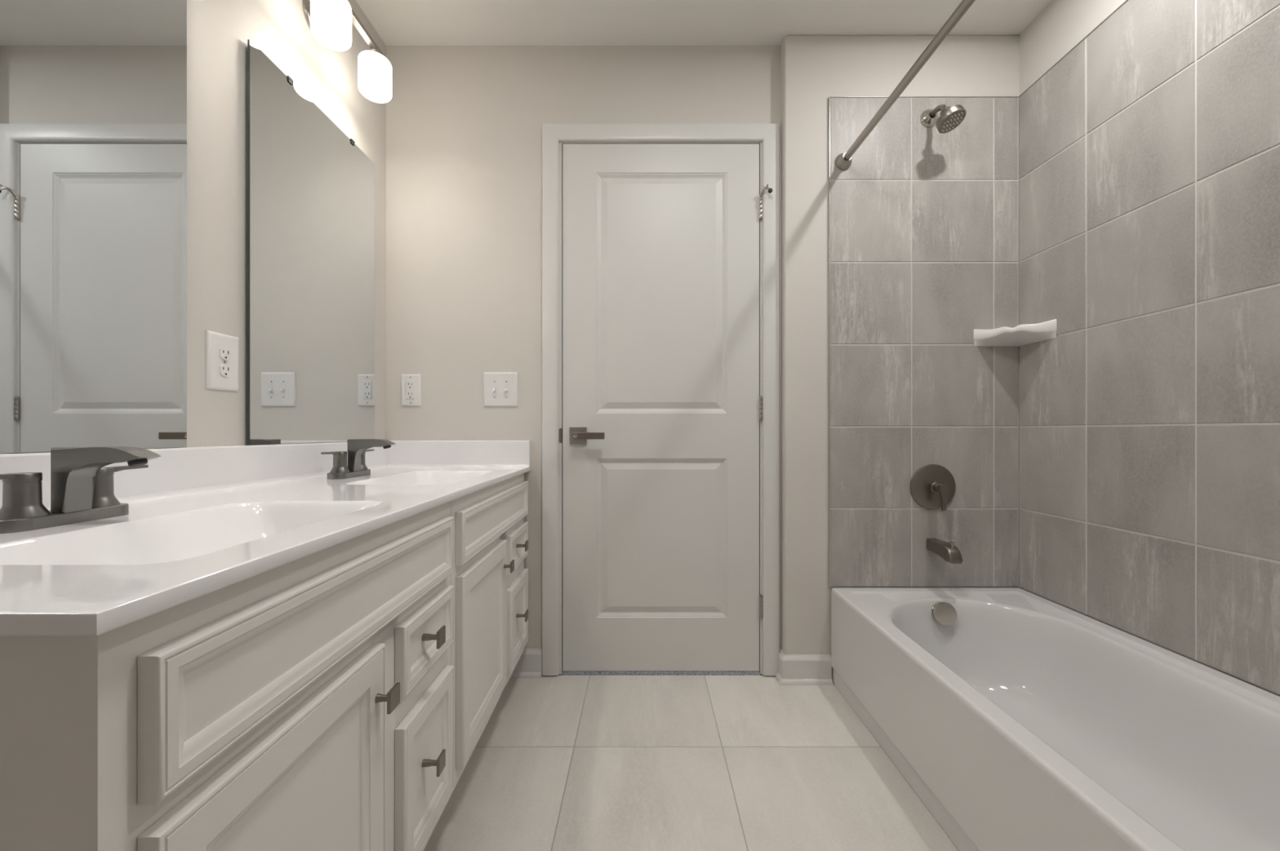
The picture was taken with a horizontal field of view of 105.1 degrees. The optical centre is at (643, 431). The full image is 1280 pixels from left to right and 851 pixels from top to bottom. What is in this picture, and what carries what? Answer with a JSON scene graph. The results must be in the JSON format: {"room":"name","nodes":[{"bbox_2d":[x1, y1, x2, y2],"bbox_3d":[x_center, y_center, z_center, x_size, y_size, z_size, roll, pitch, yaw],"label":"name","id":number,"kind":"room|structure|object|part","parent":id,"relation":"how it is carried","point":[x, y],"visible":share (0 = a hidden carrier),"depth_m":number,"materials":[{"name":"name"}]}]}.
{"room":"bathroom","nodes":[
{"label":"bathroom","id":0,"kind":"room"},
{"bbox_2d":[7,0,386,453],"bbox_3d":[-1.042,-0.274,0.319,0.100,2.422,3.338,0,0,0],"label":"wall","id":1,"kind":"structure","parent":0,"point":[219,31],"depth_m":1.19,"materials":[{"name":"beige paint"}]},
{"bbox_2d":[0,0,186,453],"bbox_3d":[-0.982,-0.472,0.766,0.018,1.010,0.565,0,0,0],"label":"wall mirror","id":2,"kind":"object","parent":1,"relation":"attached to","point":[93,93],"visible":1,"depth_m":0.87,"materials":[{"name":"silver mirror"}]},
{"bbox_2d":[0,441,388,511],"bbox_3d":[-0.977,0.084,1.125,0.030,0.100,1.523,0,0,0],"label":"backsplash","id":3,"kind":"structure","parent":1,"relation":"attached to","point":[182,471],"depth_m":1.10,"materials":[{"name":"white stone"}]},
{"bbox_2d":[204,330,238,391],"bbox_3d":[-0.987,-0.163,1.153,0.010,0.132,0.087,0,0,0],"label":"wall outlet","id":4,"kind":"object","parent":1,"relation":"attached to","point":[221,351],"visible":1,"depth_m":1.14,"materials":[{"name":"white plastic"}]},
{"bbox_2d":[219,364,231,377],"bbox_3d":[-0.984,-0.143,1.153,0.004,0.030,0.029,0,0,0],"label":"socket","id":5,"kind":"object","parent":4,"relation":"attached to","point":[224,369],"depth_m":1.15,"materials":[{"name":"white plastic"}]},
{"bbox_2d":[219,347,231,360],"bbox_3d":[-0.984,-0.182,1.153,0.004,0.030,0.029,0,0,0],"label":"socket","id":6,"kind":"object","parent":4,"relation":"attached to","point":[224,353],"depth_m":1.15,"materials":[{"name":"white plastic"}]},
{"bbox_2d":[247,39,374,444],"bbox_3d":[-0.982,-0.472,1.500,0.018,1.010,0.565,0,0,0],"label":"wall mirror","id":7,"kind":"object","parent":1,"relation":"attached to","point":[311,188],"visible":0.99,"depth_m":1.42,"materials":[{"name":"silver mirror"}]},
{"bbox_2d":[302,0,391,103],"bbox_3d":[-0.908,-1.201,1.485,0.167,0.214,0.330,0,0,0],"label":"vanity light","id":8,"kind":"object","parent":1,"relation":"attached to","point":[330,22],"visible":1,"depth_m":1.43,"materials":[{"name":"white glass"}]},
{"bbox_3d":[-0.874,-1.153,1.373,0.098,0.116,0.098,0,0,0],"label":"lamp shade","id":9,"kind":"part","parent":8,"relation":"part of","materials":[{"name":"white glass"}]},
{"bbox_3d":[-0.874,-1.161,1.373,0.050,0.100,0.050,0,0,0],"label":"bulb","id":10,"kind":"part","parent":8,"relation":"part of","materials":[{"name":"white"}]},
{"bbox_3d":[-0.874,-1.153,1.597,0.098,0.116,0.098,0,0,0],"label":"lamp shade","id":11,"kind":"part","parent":8,"relation":"part of","materials":[{"name":"white glass"}]},
{"bbox_3d":[-0.874,-1.161,1.597,0.050,0.100,0.050,0,0,0],"label":"bulb","id":12,"kind":"part","parent":8,"relation":"part of","materials":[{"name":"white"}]},
{"bbox_2d":[386,45,781,648],"bbox_3d":[-0.232,-0.274,1.938,1.520,2.422,0.100,0,0,0],"label":"wall","id":13,"kind":"structure","parent":0,"point":[464,123],"depth_m":1.89,"materials":[{"name":"beige paint"}]},
{"bbox_2d":[400,374,421,406],"bbox_3d":[-0.894,-0.159,1.883,0.076,0.122,0.010,0,0,0],"label":"wall outlet","id":14,"kind":"object","parent":13,"relation":"attached to","point":[411,384],"visible":1,"depth_m":1.88,"materials":[{"name":"white plastic"}]},
{"bbox_2d":[405,381,414,399],"bbox_3d":[-0.894,-0.159,1.880,0.034,0.068,0.003,0,0,0],"label":"receptacle","id":15,"kind":"object","parent":14,"relation":"attached to","point":[410,385],"depth_m":1.88,"materials":[{"name":"white plastic"}]},
{"bbox_2d":[484,372,518,406],"bbox_3d":[-0.549,-0.162,1.878,0.131,0.131,0.020,0,0,0],"label":"light switch","id":16,"kind":"object","parent":13,"relation":"attached to","point":[500,388],"visible":1,"depth_m":1.88,"materials":[{"name":"white plastic"}]},
{"bbox_2d":[510,648,542,678],"bbox_3d":[-0.680,0.886,1.875,0.580,0.102,0.026,0,0,0],"label":"baseboard","id":17,"kind":"structure","parent":13,"relation":"attached to","point":[529,665],"depth_m":1.87,"materials":[{"name":"white paint"}]},
{"bbox_3d":[-0.680,0.928,1.868,0.580,0.018,0.012,0,0,0],"label":"shoe molding","id":18,"kind":"part","parent":17,"relation":"part of","materials":[{"name":"white paint"}]},
{"bbox_2d":[542,124,779,675],"bbox_3d":[0.065,-0.121,1.905,0.908,2.112,0.166,0,0,0],"label":"door","id":19,"kind":"structure","parent":13,"relation":"in","point":[660,242],"depth_m":1.89,"materials":[{"name":"white paint"}]},
{"bbox_3d":[-0.322,0.016,1.889,0.014,0.056,0.004,0,0,0],"label":"strike plate","id":20,"kind":"part","parent":19,"relation":"part of","materials":[{"name":"silver metal"}]},
{"bbox_3d":[-0.252,0.016,1.883,0.067,0.067,0.009,0,0,0],"label":"handle","id":21,"kind":"part","parent":19,"relation":"part of","materials":[{"name":"silver metal"}]},
{"bbox_3d":[-0.206,0.016,1.853,0.119,0.027,0.053,0,0,0],"label":"lever","id":22,"kind":"part","parent":19,"relation":"part of","materials":[{"name":"silver metal"}]},
{"bbox_2d":[423,674,959,850],"bbox_3d":[0.206,0.967,0.299,2.596,0.060,3.298,0,0,0],"label":"floor","id":23,"kind":"structure","parent":0,"point":[559,762],"depth_m":1.33,"materials":[{"name":"tile"}]},
{"bbox_2d":[0,501,453,850],"bbox_3d":[-0.649,0.545,0.746,0.526,0.784,0.737,0,0,-1],"label":"vanity cabinet","id":24,"kind":"object","parent":23,"relation":"on","point":[305,704],"visible":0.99,"depth_m":0.53,"materials":[{"name":"paint"}]},
{"bbox_3d":[-0.420,0.567,0.601,0.018,0.451,0.378,0,0,-1],"label":"cabinet door","id":25,"kind":"part","parent":24,"relation":"part of","materials":[{"name":"paint"}]},
{"bbox_2d":[0,440,530,635],"bbox_3d":[-0.698,0.141,1.125,0.588,0.214,1.526,0,0,0],"label":"countertop","id":26,"kind":"structure","parent":24,"relation":"on","point":[200,522],"depth_m":0.81,"materials":[{"name":"white stone"}]},
{"bbox_2d":[0,446,160,533],"bbox_3d":[-0.803,0.078,0.722,0.158,0.112,0.235,0,0,0],"label":"sink faucet","id":27,"kind":"object","parent":26,"relation":"on","point":[82,491],"visible":1,"depth_m":0.70,"materials":[{"name":"silver metal"}]},
{"bbox_3d":[-0.855,0.062,0.645,0.017,0.010,0.081,0,0,0],"label":"lever","id":28,"kind":"part","parent":27,"relation":"part of","materials":[{"name":"silver metal"}]},
{"bbox_3d":[-0.855,0.087,0.675,0.049,0.060,0.049,0,0,0],"label":"handle","id":29,"kind":"part","parent":27,"relation":"part of","materials":[{"name":"silver metal"}]},
{"bbox_3d":[-0.855,0.126,0.722,0.053,0.017,0.165,0,0,0],"label":"plate","id":30,"kind":"part","parent":27,"relation":"part of","materials":[{"name":"silver metal"}]},
{"bbox_3d":[-0.788,0.070,0.722,0.128,0.095,0.037,0,0,0],"label":"spout","id":31,"kind":"part","parent":27,"relation":"part of","materials":[{"name":"silver metal"}]},
{"bbox_3d":[-0.855,0.087,0.768,0.049,0.060,0.049,0,0,0],"label":"handle","id":32,"kind":"part","parent":27,"relation":"part of","materials":[{"name":"silver metal"}]},
{"bbox_3d":[-0.855,0.062,0.799,0.017,0.010,0.081,0,0,0],"label":"lever","id":33,"kind":"part","parent":27,"relation":"part of","materials":[{"name":"silver metal"}]},
{"bbox_2d":[0,501,385,564],"bbox_3d":[-0.624,0.191,0.720,0.293,0.114,0.456,0,0,0],"label":"sink basin","id":34,"kind":"object","parent":26,"relation":"in","point":[184,536],"depth_m":0.77,"materials":[{"name":"white ceramic"}]},
{"bbox_2d":[320,439,395,479],"bbox_3d":[-0.818,0.078,1.452,0.158,0.112,0.235,0,0,0],"label":"sink faucet","id":35,"kind":"object","parent":26,"relation":"on","point":[350,464],"visible":1,"depth_m":1.43,"materials":[{"name":"silver metal"}]},
{"bbox_3d":[-0.870,0.062,1.375,0.017,0.010,0.081,0,0,0],"label":"lever","id":36,"kind":"part","parent":35,"relation":"part of","materials":[{"name":"silver metal"}]},
{"bbox_3d":[-0.870,0.087,1.405,0.049,0.060,0.049,0,0,0],"label":"handle","id":37,"kind":"part","parent":35,"relation":"part of","materials":[{"name":"silver metal"}]},
{"bbox_3d":[-0.870,0.126,1.452,0.053,0.017,0.165,0,0,0],"label":"plate","id":38,"kind":"part","parent":35,"relation":"part of","materials":[{"name":"silver metal"}]},
{"bbox_3d":[-0.870,0.087,1.498,0.049,0.060,0.049,0,0,0],"label":"handle","id":39,"kind":"part","parent":35,"relation":"part of","materials":[{"name":"silver metal"}]},
{"bbox_3d":[-0.803,0.070,1.452,0.128,0.095,0.037,0,0,0],"label":"spout","id":40,"kind":"part","parent":35,"relation":"part of","materials":[{"name":"silver metal"}]},
{"bbox_2d":[343,470,495,484],"bbox_3d":[-0.634,0.191,1.463,0.285,0.114,0.456,0,0,0],"label":"sink basin","id":41,"kind":"object","parent":26,"relation":"in","point":[415,477],"depth_m":1.65,"materials":[{"name":"white ceramic"}]},
{"bbox_3d":[-0.401,0.415,0.763,0.028,0.033,0.033,0,0,-1],"label":"knob","id":42,"kind":"part","parent":24,"relation":"part of","materials":[{"name":"silver metal"}]},
{"bbox_3d":[-0.428,0.656,0.973,0.018,0.272,0.234,0,0,-1],"label":"drawer","id":43,"kind":"part","parent":24,"relation":"part of","materials":[{"name":"paint"}]},
{"bbox_3d":[-0.428,0.405,0.973,0.018,0.125,0.234,0,0,-1],"label":"drawer","id":44,"kind":"part","parent":24,"relation":"part of","materials":[{"name":"paint"}]},
{"bbox_3d":[-0.409,0.643,0.951,0.038,0.033,0.033,0,0,-1],"label":"knob","id":45,"kind":"part","parent":24,"relation":"part of","materials":[{"name":"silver metal"}]},
{"bbox_3d":[-0.409,0.399,0.951,0.038,0.033,0.033,0,0,-1],"label":"knob","id":46,"kind":"part","parent":24,"relation":"part of","materials":[{"name":"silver metal"}]},
{"bbox_2d":[450,473,528,795],"bbox_3d":[-0.664,0.545,1.490,0.526,0.784,0.747,0,0,-1],"label":"vanity cabinet","id":47,"kind":"object","parent":23,"relation":"on","point":[489,579],"visible":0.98,"depth_m":1.35,"materials":[{"name":"paint"}]},
{"bbox_3d":[-0.435,0.567,1.348,0.018,0.451,0.396,0,0,-1],"label":"cabinet door","id":48,"kind":"part","parent":47,"relation":"part of","materials":[{"name":"paint"}]},
{"bbox_3d":[-0.416,0.415,1.510,0.028,0.033,0.033,0,0,-1],"label":"knob","id":49,"kind":"part","parent":47,"relation":"part of","materials":[{"name":"silver metal"}]},
{"bbox_3d":[-0.443,0.405,1.729,0.018,0.125,0.262,0,0,-1],"label":"drawer","id":50,"kind":"part","parent":47,"relation":"part of","materials":[{"name":"paint"}]},
{"bbox_3d":[-0.443,0.656,1.729,0.018,0.272,0.262,0,0,-1],"label":"drawer","id":51,"kind":"part","parent":47,"relation":"part of","materials":[{"name":"paint"}]},
{"bbox_3d":[-0.425,0.643,1.712,0.038,0.033,0.033,0,0,-1],"label":"knob","id":52,"kind":"part","parent":47,"relation":"part of","materials":[{"name":"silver metal"}]},
{"bbox_3d":[-0.425,0.399,1.712,0.038,0.033,0.033,0,0,-1],"label":"knob","id":53,"kind":"part","parent":47,"relation":"part of","materials":[{"name":"silver metal"}]},
{"bbox_2d":[561,671,759,675],"bbox_3d":[0.067,0.936,1.917,0.762,0.022,0.063,0,0,0],"label":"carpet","id":54,"kind":"object","parent":23,"relation":"on","point":[564,673],"visible":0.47,"depth_m":1.89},
{"bbox_2d":[831,587,1279,850],"bbox_3d":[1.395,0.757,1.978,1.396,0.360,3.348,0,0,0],"label":"bathtub","id":55,"kind":"object","parent":23,"relation":"on","point":[1020,720],"visible":0.92,"depth_m":1.21,"materials":[{"name":"white ceramic"}]},
{"bbox_2d":[355,0,1051,45],"bbox_3d":[0.206,-1.535,0.319,2.596,0.100,3.338,0,0,0],"label":"ceiling","id":56,"kind":"structure","parent":0,"point":[397,22],"depth_m":1.77,"materials":[{"name":"paint"}]},
{"bbox_2d":[781,35,1019,680],"bbox_3d":[1.016,-0.274,1.907,0.976,2.422,0.163,0,0,0],"label":"wall","id":57,"kind":"structure","parent":0,"point":[892,260],"depth_m":1.83,"materials":[{"name":"grey tile"}]},
{"bbox_2d":[774,648,832,685],"bbox_3d":[0.600,0.886,1.849,0.196,0.102,0.079,0,0,0],"label":"baseboard","id":58,"kind":"structure","parent":57,"relation":"attached to","point":[793,669],"depth_m":1.82,"materials":[{"name":"white paint"}]},
{"bbox_3d":[0.600,0.928,1.849,0.196,0.018,0.079,0,0,0],"label":"shoe molding","id":59,"kind":"part","parent":58,"relation":"part of","materials":[{"name":"white paint"}]},
{"bbox_2d":[835,0,975,169],"bbox_3d":[0.757,-1.002,1.063,0.061,0.064,1.527,0,0,-1],"label":"shower rod","id":60,"kind":"object","parent":57,"relation":"attached to","point":[842,162],"visible":1,"depth_m":1.39,"materials":[{"name":"grey metal"}]},
{"bbox_3d":[1.043,-0.334,1.830,0.705,1.827,0.010,0,0,0],"label":"tile edge trim","id":61,"kind":"part","parent":57,"relation":"part of","materials":[{"name":"grey tile"}]},
{"bbox_2d":[910,464,955,511],"bbox_3d":[1.075,0.206,1.790,0.168,0.168,0.072,0,0,0],"label":"shower valve","id":62,"kind":"object","parent":57,"relation":"attached to","point":[932,486],"visible":1,"depth_m":1.82,"materials":[{"name":"silver metal"}]},
{"bbox_3d":[1.074,0.237,1.761,0.032,0.094,0.014,0,0,0],"label":"valve lever","id":63,"kind":"part","parent":62,"relation":"part of","materials":[{"name":"silver metal"}]},
{"bbox_2d":[920,104,966,133],"bbox_3d":[1.066,-1.126,1.742,0.091,0.144,0.167,0,0,0],"label":"shower","id":64,"kind":"object","parent":57,"relation":"attached to","point":[950,117],"visible":1,"depth_m":1.71,"materials":[{"name":"silver metal"}]},
{"bbox_3d":[1.059,-1.145,1.765,0.026,0.064,0.112,0,0,0],"label":"shower arm","id":65,"kind":"part","parent":64,"relation":"part of","materials":[{"name":"silver metal"}]},
{"bbox_2d":[926,538,962,564],"bbox_3d":[1.071,0.419,1.752,0.042,0.068,0.147,0,0,0],"label":"tub spout","id":66,"kind":"object","parent":57,"relation":"attached to","point":[948,552],"visible":1,"depth_m":1.71,"materials":[{"name":"silver metal"}]},
{"bbox_3d":[1.071,0.396,1.704,0.019,0.022,0.019,0,0,0],"label":"diverter knob","id":67,"kind":"part","parent":66,"relation":"part of","materials":[{"name":"silver metal"}]},
{"bbox_2d":[973,319,1056,346],"bbox_3d":[1.312,-0.349,1.742,0.168,0.064,0.168,0,0,0],"label":"soap shelf","id":68,"kind":"object","parent":57,"relation":"attached to","point":[1025,334],"visible":1,"depth_m":1.75,"materials":[{"name":"white ceramic"}]},
{"bbox_2d":[1018,0,1279,697],"bbox_3d":[1.450,-0.274,1.018,0.110,2.422,1.635,0,0,0],"label":"wall","id":69,"kind":"structure","parent":0,"point":[1149,130],"depth_m":1.34,"materials":[{"name":"grey tile"}]},
{"bbox_3d":[1.399,-1.246,1.063,0.010,0.003,1.526,0,0,0],"label":"tile edge trim","id":70,"kind":"part","parent":69,"relation":"part of","materials":[{"name":"grey tile"}]}
]}

